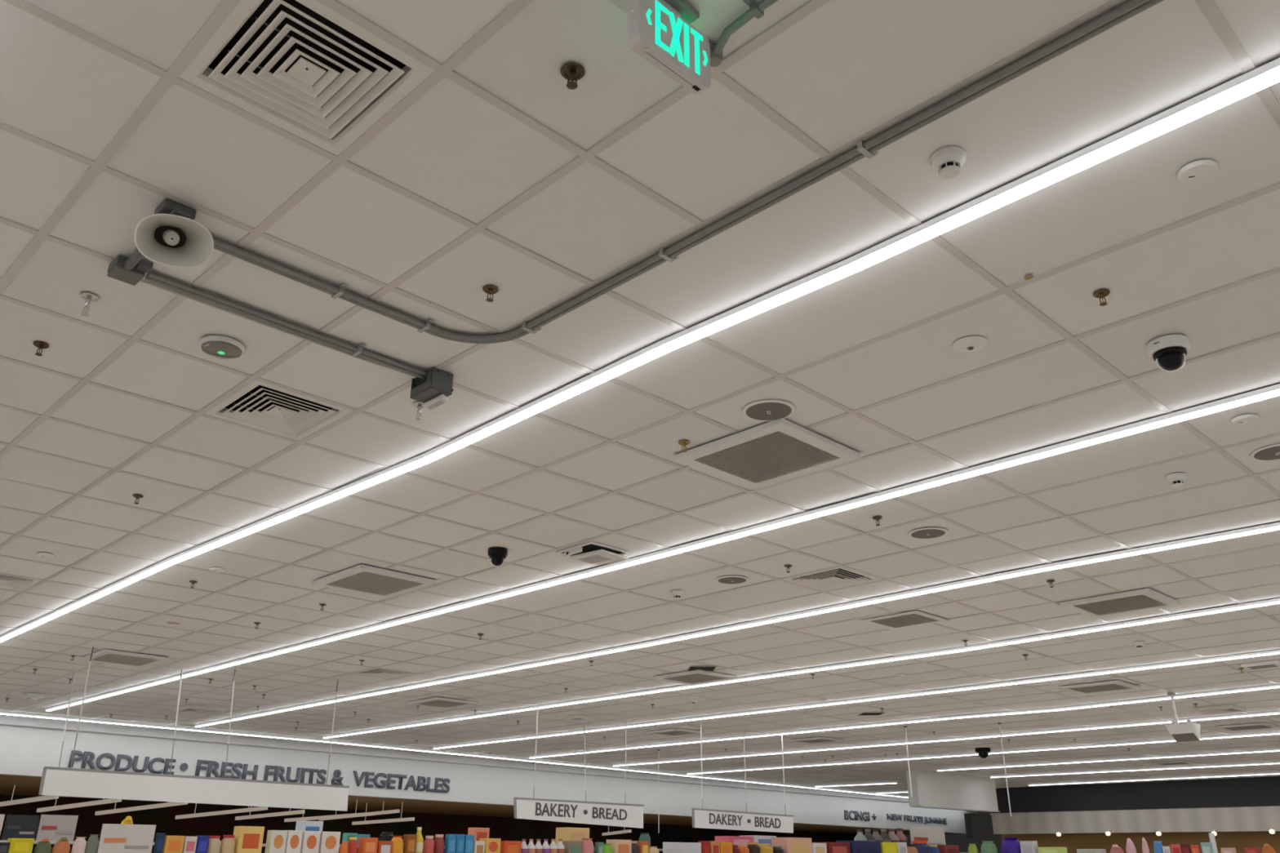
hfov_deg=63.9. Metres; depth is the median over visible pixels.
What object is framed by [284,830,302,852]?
carton
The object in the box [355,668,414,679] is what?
ceiling vent
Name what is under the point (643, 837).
bag
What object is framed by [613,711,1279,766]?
recessed light
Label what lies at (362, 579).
ceiling vent
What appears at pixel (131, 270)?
junction box
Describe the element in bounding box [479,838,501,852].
carton
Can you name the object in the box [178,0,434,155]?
ceiling vent
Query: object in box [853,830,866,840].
bottle
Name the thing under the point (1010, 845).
bag
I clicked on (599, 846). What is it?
carton
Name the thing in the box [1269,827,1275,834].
spot lamp
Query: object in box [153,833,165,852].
carton
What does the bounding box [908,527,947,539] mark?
ceiling speaker
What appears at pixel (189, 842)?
carton
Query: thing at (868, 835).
bottle
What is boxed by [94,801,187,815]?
light bar
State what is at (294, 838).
print
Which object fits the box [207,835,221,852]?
tub
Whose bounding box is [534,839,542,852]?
bottle
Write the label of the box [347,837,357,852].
jar
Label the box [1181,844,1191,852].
carton
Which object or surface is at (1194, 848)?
carton
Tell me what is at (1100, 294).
sprinkler head
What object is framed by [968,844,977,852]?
bag
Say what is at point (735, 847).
jar
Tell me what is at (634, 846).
jar
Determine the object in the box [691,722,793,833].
hanging sign
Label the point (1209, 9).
grid
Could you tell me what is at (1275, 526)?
recessed light
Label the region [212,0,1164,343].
conduit
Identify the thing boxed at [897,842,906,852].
box
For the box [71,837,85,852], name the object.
bag
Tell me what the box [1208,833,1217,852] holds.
sign post
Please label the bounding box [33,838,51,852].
pile
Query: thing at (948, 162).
smoke detector
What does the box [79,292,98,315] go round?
sprinkler head
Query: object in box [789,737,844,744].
ceiling vent
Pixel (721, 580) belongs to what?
grille
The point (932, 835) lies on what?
poster
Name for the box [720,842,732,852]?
carton
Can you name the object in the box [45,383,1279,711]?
recessed light
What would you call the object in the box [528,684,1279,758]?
recessed light
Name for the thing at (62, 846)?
pile
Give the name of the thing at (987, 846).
bag
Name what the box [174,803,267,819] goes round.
light bar
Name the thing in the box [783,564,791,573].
sprinkler head
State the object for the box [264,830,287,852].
carton
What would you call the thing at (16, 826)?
sign
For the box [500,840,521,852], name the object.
carton
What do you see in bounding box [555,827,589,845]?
carton
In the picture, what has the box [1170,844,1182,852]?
carton
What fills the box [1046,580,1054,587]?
sprinkler head
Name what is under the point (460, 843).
carton
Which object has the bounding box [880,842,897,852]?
box
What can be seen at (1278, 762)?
recessed light
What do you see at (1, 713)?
recessed light
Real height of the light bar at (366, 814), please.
0.567 m
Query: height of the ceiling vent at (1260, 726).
0.033 m
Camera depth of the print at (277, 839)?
14.05 m
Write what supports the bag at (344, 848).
on the shelf
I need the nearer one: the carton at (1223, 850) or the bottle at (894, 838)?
the carton at (1223, 850)
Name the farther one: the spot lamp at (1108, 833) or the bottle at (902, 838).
the spot lamp at (1108, 833)
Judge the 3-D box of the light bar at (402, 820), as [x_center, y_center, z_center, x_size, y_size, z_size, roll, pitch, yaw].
[-6.218,9.344,24.913,1.960,0.591,0.090,-13,-26,29]
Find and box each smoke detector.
[671,590,684,599]
[689,699,697,704]
[930,146,965,178]
[1133,641,1144,648]
[1165,472,1186,487]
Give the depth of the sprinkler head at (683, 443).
5.74 m
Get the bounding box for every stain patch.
[166,622,179,624]
[1024,275,1033,279]
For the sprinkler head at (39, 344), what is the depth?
4.67 m
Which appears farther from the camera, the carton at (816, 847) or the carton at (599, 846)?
the carton at (816, 847)
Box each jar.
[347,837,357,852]
[379,831,393,841]
[422,835,434,852]
[433,834,444,852]
[631,840,638,852]
[732,844,739,852]
[737,844,749,852]
[746,842,759,852]
[757,844,773,852]
[772,846,783,852]
[911,840,930,852]
[928,844,939,852]
[1153,840,1163,852]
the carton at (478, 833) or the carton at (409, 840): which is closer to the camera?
the carton at (409, 840)
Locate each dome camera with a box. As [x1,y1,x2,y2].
[487,546,507,566]
[974,747,1004,758]
[1146,334,1190,372]
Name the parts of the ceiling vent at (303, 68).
plate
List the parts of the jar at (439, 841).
lid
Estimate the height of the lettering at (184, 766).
0.332 m
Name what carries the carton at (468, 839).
on the shelf
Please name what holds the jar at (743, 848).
on the shelf
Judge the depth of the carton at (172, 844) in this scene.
13.12 m
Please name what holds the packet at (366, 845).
on the shelf
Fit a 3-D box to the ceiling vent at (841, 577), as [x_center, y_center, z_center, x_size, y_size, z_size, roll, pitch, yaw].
[1.607,1.191,8.621,0.601,0.200,0.602,21,-30,-40]
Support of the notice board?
on the shelf
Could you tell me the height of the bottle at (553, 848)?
0.304 m
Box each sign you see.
[1,814,39,840]
[35,814,78,841]
[38,646,349,811]
[513,702,644,828]
[626,0,711,95]
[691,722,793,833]
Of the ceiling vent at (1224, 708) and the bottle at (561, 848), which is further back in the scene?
the bottle at (561, 848)
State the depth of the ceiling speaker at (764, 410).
5.31 m
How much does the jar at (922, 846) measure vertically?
0.426 m
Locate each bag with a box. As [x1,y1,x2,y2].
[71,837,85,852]
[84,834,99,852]
[339,840,348,852]
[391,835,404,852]
[582,838,594,852]
[603,844,612,852]
[639,833,650,846]
[648,846,658,852]
[906,844,918,852]
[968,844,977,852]
[980,840,997,852]
[1000,837,1021,852]
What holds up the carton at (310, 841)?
on the shelf
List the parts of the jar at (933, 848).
lid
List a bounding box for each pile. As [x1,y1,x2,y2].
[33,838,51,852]
[51,836,70,852]
[1261,844,1275,852]
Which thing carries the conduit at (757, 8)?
attached to the ceiling at (846, 68)
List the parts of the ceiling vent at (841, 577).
plate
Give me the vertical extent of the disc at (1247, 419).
0.019 m
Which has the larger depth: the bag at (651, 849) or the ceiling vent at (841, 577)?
the bag at (651, 849)
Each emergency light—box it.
[22,693,44,699]
[566,714,587,719]
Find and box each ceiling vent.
[0,573,41,591]
[80,648,171,667]
[173,705,225,715]
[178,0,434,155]
[205,380,353,440]
[311,564,439,599]
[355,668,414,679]
[406,697,478,708]
[646,728,705,736]
[653,669,738,684]
[672,417,863,489]
[782,566,882,591]
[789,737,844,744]
[859,610,950,630]
[1058,587,1182,617]
[1058,680,1142,694]
[1150,760,1196,765]
[1191,704,1246,715]
[1216,722,1279,731]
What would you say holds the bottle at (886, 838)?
on the shelf
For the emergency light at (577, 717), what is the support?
attached to the ceiling at (846, 68)
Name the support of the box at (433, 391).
attached to the ceiling at (846, 68)
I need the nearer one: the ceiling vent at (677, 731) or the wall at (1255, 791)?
the ceiling vent at (677, 731)
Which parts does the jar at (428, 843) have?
lid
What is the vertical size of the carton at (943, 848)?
0.347 m
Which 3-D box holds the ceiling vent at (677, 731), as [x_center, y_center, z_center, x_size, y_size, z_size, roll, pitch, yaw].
[0.662,5.661,18.998,0.742,0.033,0.802,21,-30,-40]
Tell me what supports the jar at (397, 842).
on the shelf
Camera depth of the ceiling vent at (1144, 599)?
9.19 m
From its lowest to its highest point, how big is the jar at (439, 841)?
0.338 m
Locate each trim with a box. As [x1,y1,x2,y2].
[0,714,908,802]
[910,805,999,812]
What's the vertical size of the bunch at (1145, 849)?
0.384 m
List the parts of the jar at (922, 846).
lid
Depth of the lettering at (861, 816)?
38.53 m
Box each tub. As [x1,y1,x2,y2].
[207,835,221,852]
[219,835,235,852]
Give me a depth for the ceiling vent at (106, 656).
12.07 m
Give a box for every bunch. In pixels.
[1110,844,1124,852]
[1125,838,1136,852]
[1142,837,1149,852]
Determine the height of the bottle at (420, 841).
0.436 m
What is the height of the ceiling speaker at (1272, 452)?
0.014 m
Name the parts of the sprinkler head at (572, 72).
frame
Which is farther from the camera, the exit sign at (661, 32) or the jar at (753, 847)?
the jar at (753, 847)
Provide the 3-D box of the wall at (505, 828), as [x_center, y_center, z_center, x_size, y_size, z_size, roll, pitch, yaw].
[-5.241,13.240,31.262,49.000,3.000,0.200,21,-30,-40]
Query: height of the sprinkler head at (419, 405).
0.090 m
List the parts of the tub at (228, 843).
lid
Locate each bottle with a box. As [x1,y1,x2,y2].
[415,826,423,852]
[520,839,528,852]
[527,839,535,852]
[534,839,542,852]
[542,839,550,852]
[549,839,557,852]
[556,839,564,852]
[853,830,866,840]
[863,829,875,841]
[872,829,883,842]
[880,829,891,842]
[888,829,898,842]
[895,828,907,844]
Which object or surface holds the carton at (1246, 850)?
on the shelf
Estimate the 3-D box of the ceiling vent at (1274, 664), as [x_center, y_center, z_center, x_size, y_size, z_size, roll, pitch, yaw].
[7.364,2.822,12.123,0.320,0.039,0.400,21,-30,-40]
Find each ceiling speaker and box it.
[715,575,748,584]
[742,400,795,421]
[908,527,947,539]
[1249,444,1279,461]
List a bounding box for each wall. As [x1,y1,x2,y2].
[0,724,977,834]
[0,794,905,848]
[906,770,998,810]
[990,776,1279,834]
[1001,831,1279,852]
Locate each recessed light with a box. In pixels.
[0,57,1279,642]
[0,711,908,798]
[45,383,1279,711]
[195,521,1279,727]
[322,597,1279,738]
[432,649,1279,749]
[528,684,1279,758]
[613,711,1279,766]
[686,731,1279,774]
[815,782,897,786]
[875,791,907,794]
[937,749,1279,771]
[990,761,1279,777]
[1028,772,1279,786]
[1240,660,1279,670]
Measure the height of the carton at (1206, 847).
0.290 m
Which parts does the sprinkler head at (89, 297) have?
frame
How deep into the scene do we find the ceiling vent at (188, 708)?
16.25 m
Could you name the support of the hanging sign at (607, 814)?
hanging from the ceiling at (846, 68)
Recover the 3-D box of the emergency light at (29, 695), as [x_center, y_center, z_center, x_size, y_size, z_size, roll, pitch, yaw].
[-8.867,3.947,15.014,0.220,0.056,0.280,21,-30,-40]
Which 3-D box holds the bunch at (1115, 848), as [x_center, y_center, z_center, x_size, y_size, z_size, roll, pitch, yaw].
[9.246,8.247,19.910,0.164,0.262,0.274,21,-30,-40]
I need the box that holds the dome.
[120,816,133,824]
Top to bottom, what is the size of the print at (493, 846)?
0.154 m
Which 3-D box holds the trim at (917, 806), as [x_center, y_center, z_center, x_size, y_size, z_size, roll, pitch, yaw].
[8.755,10.566,28.348,4.250,0.030,0.315,21,-30,-40]
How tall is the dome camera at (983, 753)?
0.205 m
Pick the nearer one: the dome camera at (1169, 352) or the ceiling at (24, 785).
the dome camera at (1169, 352)
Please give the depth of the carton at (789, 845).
21.57 m
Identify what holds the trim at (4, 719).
attached to the wall at (24, 751)
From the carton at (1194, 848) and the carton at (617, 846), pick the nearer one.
the carton at (617, 846)
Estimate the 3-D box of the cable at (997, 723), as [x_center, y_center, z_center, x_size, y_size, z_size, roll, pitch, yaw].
[6.146,5.766,17.285,0.057,1.494,0.060,21,-30,-40]
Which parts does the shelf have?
panel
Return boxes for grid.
[0,0,1279,796]
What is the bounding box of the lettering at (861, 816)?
[844,809,946,824]
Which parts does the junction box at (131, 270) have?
lid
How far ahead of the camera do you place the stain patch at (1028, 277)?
4.09 m
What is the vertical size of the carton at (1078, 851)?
0.178 m
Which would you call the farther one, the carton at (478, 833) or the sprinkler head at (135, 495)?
the carton at (478, 833)
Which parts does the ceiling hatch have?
frame, label plate, door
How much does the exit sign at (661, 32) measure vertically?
0.227 m
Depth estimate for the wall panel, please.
29.89 m
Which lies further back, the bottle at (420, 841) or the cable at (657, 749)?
the cable at (657, 749)
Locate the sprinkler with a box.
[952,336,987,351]
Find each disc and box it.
[35,552,53,558]
[208,567,225,573]
[896,673,906,676]
[1177,159,1217,184]
[1231,413,1257,425]
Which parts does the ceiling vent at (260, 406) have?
plate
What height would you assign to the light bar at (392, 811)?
0.515 m
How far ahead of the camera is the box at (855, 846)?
23.16 m
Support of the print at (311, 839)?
attached to the carton at (310, 841)
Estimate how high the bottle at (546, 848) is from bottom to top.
0.302 m
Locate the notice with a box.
[662,842,701,852]
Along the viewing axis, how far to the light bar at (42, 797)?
19.76 m
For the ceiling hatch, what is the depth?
7.75 m
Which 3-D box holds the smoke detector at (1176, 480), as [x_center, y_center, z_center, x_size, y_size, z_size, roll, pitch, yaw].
[3.240,0.329,6.195,0.112,0.067,0.112,21,-30,-40]
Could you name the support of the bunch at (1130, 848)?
on the shelf
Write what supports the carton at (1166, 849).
on the shelf
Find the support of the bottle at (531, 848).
on the shelf
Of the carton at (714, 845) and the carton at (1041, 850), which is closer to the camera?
the carton at (714, 845)
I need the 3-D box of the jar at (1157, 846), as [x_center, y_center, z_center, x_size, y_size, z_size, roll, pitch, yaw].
[9.807,8.007,19.400,0.175,0.317,0.177,21,-30,-40]
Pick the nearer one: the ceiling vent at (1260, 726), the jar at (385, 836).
the jar at (385, 836)
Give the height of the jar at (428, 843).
0.316 m
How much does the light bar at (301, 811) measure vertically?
0.555 m
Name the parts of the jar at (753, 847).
lid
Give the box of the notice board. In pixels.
[97,823,155,852]
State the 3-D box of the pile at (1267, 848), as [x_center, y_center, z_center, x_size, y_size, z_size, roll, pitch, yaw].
[11.109,7.519,18.150,0.143,0.265,0.238,21,-30,-40]
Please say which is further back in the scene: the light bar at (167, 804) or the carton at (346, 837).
the light bar at (167, 804)
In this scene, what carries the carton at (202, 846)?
on the shelf
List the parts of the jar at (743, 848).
lid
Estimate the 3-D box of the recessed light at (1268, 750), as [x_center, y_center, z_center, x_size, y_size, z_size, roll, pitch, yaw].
[13.977,6.522,20.860,0.141,0.040,17.885,21,-30,-40]
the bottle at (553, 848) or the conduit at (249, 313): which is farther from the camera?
the bottle at (553, 848)
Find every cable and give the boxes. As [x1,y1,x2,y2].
[657,749,659,833]
[903,726,912,797]
[997,723,1011,816]
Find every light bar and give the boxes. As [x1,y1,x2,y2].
[0,785,58,806]
[36,798,121,812]
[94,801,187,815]
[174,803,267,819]
[235,806,305,820]
[284,800,374,822]
[319,803,399,821]
[351,803,414,825]
[601,826,631,835]
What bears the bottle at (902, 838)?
on the shelf
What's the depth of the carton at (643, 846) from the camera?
18.62 m
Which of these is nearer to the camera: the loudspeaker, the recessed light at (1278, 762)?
the loudspeaker
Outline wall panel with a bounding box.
[964,813,994,839]
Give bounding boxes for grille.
[717,577,746,583]
[1171,733,1199,742]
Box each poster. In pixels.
[0,814,4,835]
[909,826,946,844]
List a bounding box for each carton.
[0,842,9,852]
[7,838,34,852]
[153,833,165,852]
[162,835,184,852]
[182,836,197,852]
[195,835,209,852]
[233,826,264,852]
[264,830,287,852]
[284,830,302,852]
[295,821,323,831]
[300,831,320,852]
[318,831,340,852]
[342,833,357,842]
[356,834,370,844]
[403,834,417,852]
[444,834,456,852]
[455,834,465,852]
[463,835,474,852]
[467,827,489,840]
[473,840,484,852]
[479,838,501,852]
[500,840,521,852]
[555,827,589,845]
[562,840,582,852]
[595,842,604,852]
[606,840,631,852]
[636,840,648,852]
[697,840,710,852]
[706,840,719,852]
[714,835,752,845]
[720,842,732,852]
[739,835,776,847]
[771,837,812,852]
[811,843,826,852]
[937,844,959,852]
[1019,840,1038,852]
[1037,847,1067,852]
[1076,848,1106,852]
[1162,846,1171,852]
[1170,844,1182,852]
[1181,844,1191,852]
[1190,844,1201,852]
[1200,842,1213,852]
[1220,848,1236,852]
[1244,848,1260,852]
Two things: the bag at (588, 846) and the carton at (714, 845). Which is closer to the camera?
the bag at (588, 846)
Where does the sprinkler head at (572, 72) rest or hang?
attached to the ceiling at (846, 68)
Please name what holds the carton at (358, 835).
on the shelf
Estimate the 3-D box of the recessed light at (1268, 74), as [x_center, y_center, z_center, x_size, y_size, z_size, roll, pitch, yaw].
[-3.558,1.029,7.996,22.597,0.040,0.186,-21,-31,41]
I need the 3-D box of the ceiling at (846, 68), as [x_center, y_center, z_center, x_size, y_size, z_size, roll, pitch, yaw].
[7.066,6.453,21.288,48.500,0.337,28.900,21,-30,-40]
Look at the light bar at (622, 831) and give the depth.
29.71 m
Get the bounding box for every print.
[273,835,283,848]
[290,835,298,848]
[306,835,316,848]
[325,835,336,849]
[488,841,497,852]
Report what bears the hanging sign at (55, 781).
hanging from the ceiling at (846, 68)
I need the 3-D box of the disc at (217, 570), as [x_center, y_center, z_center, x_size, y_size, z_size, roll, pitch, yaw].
[-3.442,1.171,8.359,0.124,0.019,0.124,21,-30,-40]
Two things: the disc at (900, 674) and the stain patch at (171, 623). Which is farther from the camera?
the disc at (900, 674)
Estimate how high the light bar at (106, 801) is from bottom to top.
0.513 m
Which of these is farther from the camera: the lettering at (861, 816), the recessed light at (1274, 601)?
the lettering at (861, 816)
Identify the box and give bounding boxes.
[106,247,153,285]
[409,366,453,410]
[813,842,850,852]
[835,840,880,852]
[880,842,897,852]
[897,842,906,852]
[1164,693,1199,742]
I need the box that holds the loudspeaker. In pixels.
[133,197,213,268]
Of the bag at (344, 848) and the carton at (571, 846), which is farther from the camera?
the carton at (571, 846)
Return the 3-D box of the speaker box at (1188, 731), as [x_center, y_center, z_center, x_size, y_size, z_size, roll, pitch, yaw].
[7.464,4.006,14.175,0.277,0.637,0.378,21,-30,-40]
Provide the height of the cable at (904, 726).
1.173 m
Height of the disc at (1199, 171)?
0.019 m
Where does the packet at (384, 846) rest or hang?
on the shelf
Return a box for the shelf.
[0,840,662,852]
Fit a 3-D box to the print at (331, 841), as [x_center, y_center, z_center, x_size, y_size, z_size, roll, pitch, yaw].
[-4.385,5.904,14.565,0.170,0.178,0.004,21,-30,-40]
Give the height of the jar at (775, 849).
0.249 m
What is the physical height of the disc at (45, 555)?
0.019 m
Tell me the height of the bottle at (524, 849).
0.295 m
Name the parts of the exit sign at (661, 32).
stem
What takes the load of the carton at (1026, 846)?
on the shelf
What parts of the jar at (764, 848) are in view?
lid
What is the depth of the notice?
19.27 m
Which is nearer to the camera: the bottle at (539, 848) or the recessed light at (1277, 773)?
the bottle at (539, 848)
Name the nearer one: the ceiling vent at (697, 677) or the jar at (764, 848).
the ceiling vent at (697, 677)
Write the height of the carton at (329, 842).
0.342 m
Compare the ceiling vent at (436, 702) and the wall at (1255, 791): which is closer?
the ceiling vent at (436, 702)
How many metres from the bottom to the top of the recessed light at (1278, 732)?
0.040 m
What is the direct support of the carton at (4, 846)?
on the shelf
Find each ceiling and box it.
[0,0,1279,798]
[0,774,963,835]
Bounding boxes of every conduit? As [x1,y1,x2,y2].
[140,271,426,379]
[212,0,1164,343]
[708,0,777,66]
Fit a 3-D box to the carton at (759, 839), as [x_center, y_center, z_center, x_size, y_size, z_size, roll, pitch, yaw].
[2.559,9.017,22.224,0.750,0.289,0.424,21,-30,-40]
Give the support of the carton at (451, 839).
on the shelf
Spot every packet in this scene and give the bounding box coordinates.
[357,837,377,852]
[377,840,392,852]
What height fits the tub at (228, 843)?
0.274 m
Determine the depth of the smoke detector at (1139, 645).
10.94 m
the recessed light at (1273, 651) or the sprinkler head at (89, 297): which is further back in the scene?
the recessed light at (1273, 651)
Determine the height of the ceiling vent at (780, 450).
0.033 m
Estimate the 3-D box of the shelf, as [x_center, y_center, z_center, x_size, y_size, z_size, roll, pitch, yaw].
[0.686,9.298,20.220,25.040,1.800,0.660,21,-30,-40]
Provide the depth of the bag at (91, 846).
12.49 m
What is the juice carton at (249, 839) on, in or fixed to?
on the shelf
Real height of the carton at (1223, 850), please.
0.199 m
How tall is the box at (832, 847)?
0.351 m
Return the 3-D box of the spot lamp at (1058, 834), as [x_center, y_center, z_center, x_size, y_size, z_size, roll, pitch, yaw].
[13.077,12.678,31.976,0.345,0.175,0.150,21,-30,-40]
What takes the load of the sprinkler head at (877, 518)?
attached to the ceiling at (846, 68)
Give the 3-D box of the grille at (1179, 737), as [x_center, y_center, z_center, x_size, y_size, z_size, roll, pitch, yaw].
[7.480,4.262,14.094,0.164,0.102,0.290,21,-30,-40]
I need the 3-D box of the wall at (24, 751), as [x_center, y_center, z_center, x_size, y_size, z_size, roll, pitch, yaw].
[-0.978,9.890,27.683,0.250,1.242,46.830,-18,-29,37]
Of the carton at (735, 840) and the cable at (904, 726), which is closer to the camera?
the cable at (904, 726)
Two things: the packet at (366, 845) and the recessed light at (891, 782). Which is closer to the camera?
the packet at (366, 845)
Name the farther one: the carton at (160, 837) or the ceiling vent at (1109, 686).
the ceiling vent at (1109, 686)
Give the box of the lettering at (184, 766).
[67,750,449,792]
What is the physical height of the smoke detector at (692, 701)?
0.067 m
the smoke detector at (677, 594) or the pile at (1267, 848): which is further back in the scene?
the pile at (1267, 848)
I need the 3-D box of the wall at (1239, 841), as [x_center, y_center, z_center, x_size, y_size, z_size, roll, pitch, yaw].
[19.440,11.553,26.764,0.200,2.900,21.100,21,-30,-40]
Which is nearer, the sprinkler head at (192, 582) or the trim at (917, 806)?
the sprinkler head at (192, 582)
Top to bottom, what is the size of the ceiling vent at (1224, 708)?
0.051 m
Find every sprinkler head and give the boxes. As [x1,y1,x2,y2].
[33,341,48,355]
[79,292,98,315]
[132,493,143,504]
[189,581,197,588]
[413,401,424,421]
[482,284,498,302]
[560,62,585,89]
[678,440,689,452]
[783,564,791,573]
[872,516,882,525]
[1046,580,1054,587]
[1093,288,1110,306]
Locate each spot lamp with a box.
[1056,831,1062,836]
[1105,830,1111,835]
[1155,829,1162,835]
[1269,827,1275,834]
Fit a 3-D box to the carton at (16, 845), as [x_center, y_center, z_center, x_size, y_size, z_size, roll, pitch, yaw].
[-7.261,4.927,12.015,0.247,0.196,0.157,21,-30,-40]
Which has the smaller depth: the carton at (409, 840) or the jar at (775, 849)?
the carton at (409, 840)
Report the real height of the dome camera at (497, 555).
0.129 m
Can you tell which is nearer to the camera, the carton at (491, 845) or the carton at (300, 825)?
the carton at (300, 825)
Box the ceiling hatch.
[555,541,629,565]
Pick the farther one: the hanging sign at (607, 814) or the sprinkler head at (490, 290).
the hanging sign at (607, 814)
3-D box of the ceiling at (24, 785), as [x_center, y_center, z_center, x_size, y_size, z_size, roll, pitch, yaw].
[-2.550,10.887,28.977,46.688,0.346,7.864,21,-30,-40]
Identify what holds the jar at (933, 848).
on the shelf
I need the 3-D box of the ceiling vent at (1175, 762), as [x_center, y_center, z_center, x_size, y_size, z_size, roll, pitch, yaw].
[12.725,8.032,24.488,0.742,0.033,0.802,21,-30,-40]
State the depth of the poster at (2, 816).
12.57 m
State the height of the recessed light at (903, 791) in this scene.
0.040 m
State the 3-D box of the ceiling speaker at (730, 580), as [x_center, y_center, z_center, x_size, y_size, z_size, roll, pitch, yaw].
[0.770,1.290,8.591,0.272,0.014,0.272,21,-30,-40]
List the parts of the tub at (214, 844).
lid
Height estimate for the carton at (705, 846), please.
0.322 m
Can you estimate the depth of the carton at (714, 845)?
19.87 m

